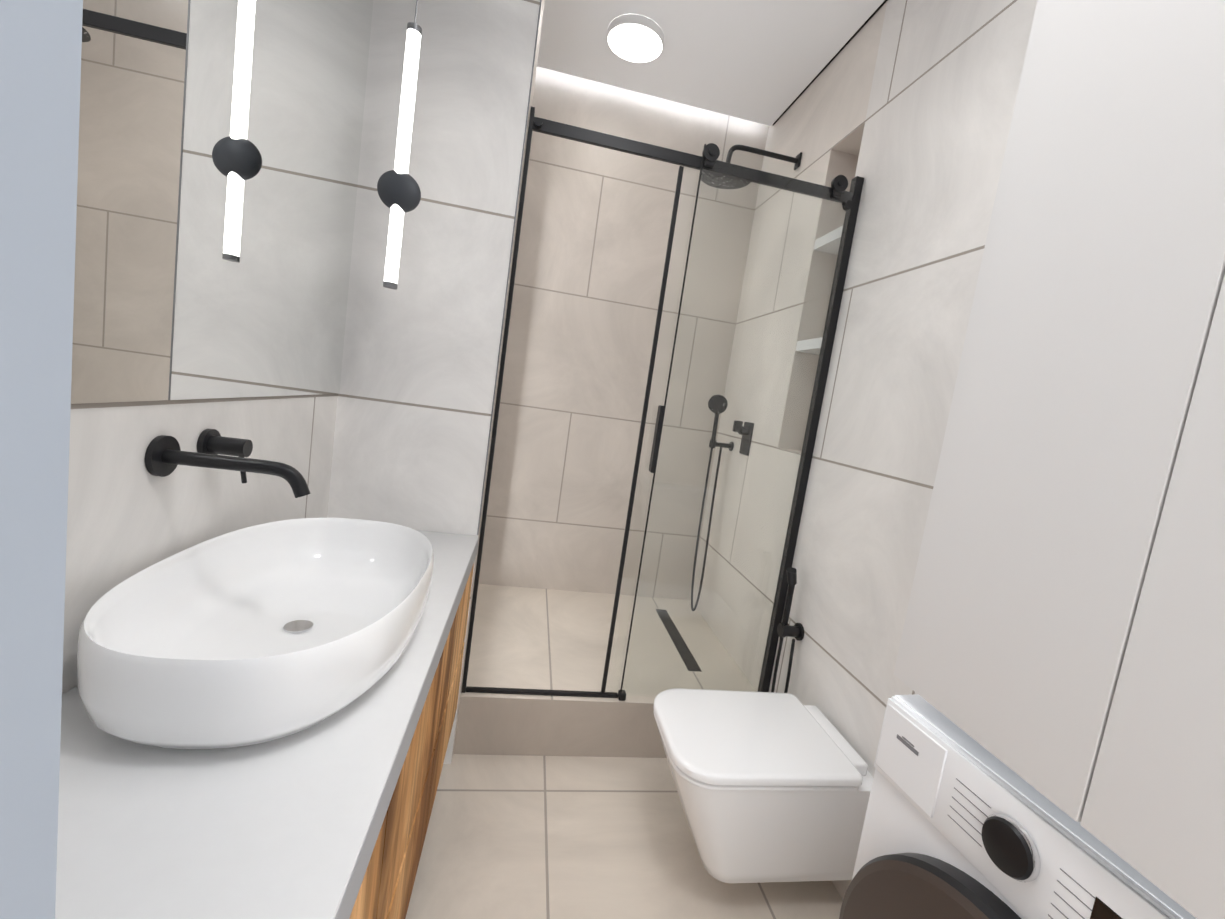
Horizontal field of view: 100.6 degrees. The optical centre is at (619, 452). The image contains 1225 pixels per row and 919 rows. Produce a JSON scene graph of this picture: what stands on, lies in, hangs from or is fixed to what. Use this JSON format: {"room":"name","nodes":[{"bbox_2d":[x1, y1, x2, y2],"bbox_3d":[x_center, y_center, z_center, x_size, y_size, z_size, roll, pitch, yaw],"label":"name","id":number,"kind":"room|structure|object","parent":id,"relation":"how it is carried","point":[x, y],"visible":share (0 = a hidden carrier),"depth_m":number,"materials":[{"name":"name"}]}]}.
{"room":"bathroom","nodes":[
{"label":"bathroom","id":0,"kind":"room"},
{"bbox_2d":[0,0,82,918],"bbox_3d":[-0.330,-0.204,0.010,0.455,2.905,0.130,7,6,-10],"label":"wall","id":1,"kind":"structure","parent":0,"point":[40,58],"depth_m":0.12,"materials":[{"name":"grey paint"}]},
{"bbox_2d":[62,394,337,694],"bbox_3d":[-0.767,-0.355,0.820,0.150,2.905,3.750,7,6,-10],"label":"wall","id":2,"kind":"structure","parent":0,"point":[129,515],"depth_m":0.84,"materials":[{"name":"tile"}]},
{"bbox_2d":[71,0,372,403],"bbox_3d":[-0.603,-0.863,0.706,0.004,1.589,1.484,7,6,-10],"label":"mirror","id":3,"kind":"object","parent":2,"relation":"attached to","point":[219,149],"visible":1,"depth_m":0.86,"materials":[{"name":"clear glass"}]},
{"bbox_2d":[145,429,310,497],"bbox_3d":[-0.635,0.025,0.888,0.224,0.095,0.178,7,6,-10],"label":"faucet","id":4,"kind":"object","parent":2,"relation":"attached to","point":[165,455],"visible":0.98,"depth_m":0.83,"materials":[{"name":"black metal"}]},
{"bbox_2d":[347,554,476,918],"bbox_3d":[-0.603,0.657,0.904,0.448,0.535,1.482,7,6,-10],"label":"bathroom vanity","id":5,"kind":"object","parent":2,"relation":"attached to","point":[385,891],"depth_m":0.95,"materials":[{"name":"wood"}]},
{"bbox_2d":[55,530,478,918],"bbox_3d":[-0.558,0.364,0.873,0.453,0.061,1.486,7,6,-10],"label":"countertop","id":6,"kind":"structure","parent":5,"relation":"on","point":[287,827],"depth_m":0.55,"materials":[{"name":"white stone"}]},
{"bbox_2d":[77,518,433,748],"bbox_3d":[-0.558,0.262,0.889,0.410,0.135,0.630,7,6,-10],"label":"sink basin","id":7,"kind":"object","parent":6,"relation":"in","point":[260,633],"visible":1,"depth_m":0.79,"materials":[{"name":"white ceramic"}]},
{"bbox_2d":[327,0,544,763],"bbox_3d":[-0.592,-0.411,1.592,0.452,2.905,0.131,7,6,-10],"label":"wall","id":8,"kind":"structure","parent":0,"point":[421,362],"depth_m":1.52,"materials":[{"name":"tile"}]},
{"bbox_2d":[405,754,842,918],"bbox_3d":[-0.016,1.246,1.153,2.130,0.100,3.750,7,6,-10],"label":"floor","id":9,"kind":"structure","parent":0,"point":[539,837],"depth_m":1.46,"materials":[{"name":"tile"}]},
{"bbox_2d":[454,584,756,757],"bbox_3d":[-0.304,0.919,2.311,1.595,0.217,1.008,7,6,-10],"label":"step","id":10,"kind":"structure","parent":9,"relation":"on","point":[535,638],"depth_m":2.04,"materials":[{"name":"tile"}]},
{"bbox_2d":[461,106,863,700],"bbox_3d":[0.150,-0.059,1.759,1.142,1.957,0.066,7,6,-10],"label":"shower door","id":11,"kind":"structure","parent":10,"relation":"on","point":[708,161],"depth_m":1.78,"materials":[{"name":"clear glass"}]},
{"bbox_2d":[839,695,1195,918],"bbox_3d":[0.682,0.911,0.719,0.490,0.852,0.595,7,6,-16],"label":"washing machine","id":12,"kind":"object","parent":9,"relation":"on","point":[959,823],"visible":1,"depth_m":0.74,"materials":[{"name":"white"}]},
{"bbox_2d":[894,0,1224,806],"bbox_3d":[0.929,-0.483,0.709,0.564,1.898,0.319,7,6,-10],"label":"tall cabinet","id":13,"kind":"object","parent":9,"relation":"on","point":[1062,644],"depth_m":0.68,"materials":[{"name":"white laminate"}]},
{"bbox_2d":[1058,152,1224,918],"bbox_3d":[0.979,-0.443,0.406,0.564,1.898,0.300,7,6,-10],"label":"tall cabinet","id":14,"kind":"object","parent":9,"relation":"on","point":[1145,776],"depth_m":0.54,"materials":[{"name":"white paint"}]},
{"bbox_2d":[479,66,768,599],"bbox_3d":[-0.205,-0.477,2.736,1.596,2.905,0.150,7,6,-10],"label":"wall","id":15,"kind":"structure","parent":0,"point":[594,233],"depth_m":2.68,"materials":[{"name":"tile"}]},
{"bbox_2d":[537,0,887,125],"bbox_3d":[0.405,-1.642,0.845,2.130,0.200,3.750,7,6,-10],"label":"ceiling","id":16,"kind":"structure","parent":0,"point":[766,62],"depth_m":2.12,"materials":[{"name":"white paint"}]},
{"bbox_2d":[377,0,421,288],"bbox_3d":[-0.484,-1.051,1.211,0.103,1.294,0.090,7,6,-10],"label":"pendant lamp","id":17,"kind":"object","parent":16,"relation":"hanging from","point":[398,190],"visible":1,"depth_m":1.24,"materials":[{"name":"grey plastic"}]},
{"bbox_2d":[607,14,663,62],"bbox_3d":[0.067,-1.706,2.105,0.236,0.034,0.236,7,6,-10],"label":"ceiling light","id":18,"kind":"object","parent":16,"relation":"in","point":[635,38],"visible":1,"depth_m":2.07,"materials":[{"name":"white plastic"}]},
{"bbox_2d":[690,0,1036,898],"bbox_3d":[1.052,-0.124,1.150,0.384,2.905,3.750,7,6,-10],"label":"wall","id":19,"kind":"structure","parent":0,"point":[904,108],"depth_m":1.62,"materials":[{"name":"tile"}]},
{"bbox_2d":[691,394,753,611],"bbox_3d":[0.470,0.267,2.533,0.165,1.104,0.244,7,6,-10],"label":"shower","id":20,"kind":"object","parent":19,"relation":"attached to","point":[712,405],"depth_m":2.58,"materials":[{"name":"black metal"}]},
{"bbox_2d":[701,145,801,188],"bbox_3d":[0.579,-1.271,2.236,0.437,0.171,0.226,7,6,-10],"label":"shower head","id":21,"kind":"object","parent":19,"relation":"attached to","point":[731,183],"visible":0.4,"depth_m":2.24},
{"bbox_2d":[653,688,873,882],"bbox_3d":[0.370,0.957,1.470,0.565,0.347,0.379,7,6,-10],"label":"toilet","id":22,"kind":"object","parent":19,"relation":"attached to","point":[773,787],"visible":0.92,"depth_m":1.33,"materials":[{"name":"white ceramic"}]},
{"bbox_2d":[771,567,803,692],"bbox_3d":[0.588,0.695,1.811,0.084,0.575,0.081,7,6,-10],"label":"shower","id":23,"kind":"object","parent":19,"relation":"attached to","point":[786,629],"visible":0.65,"depth_m":1.79,"materials":[{"name":"black metal"}]}
]}

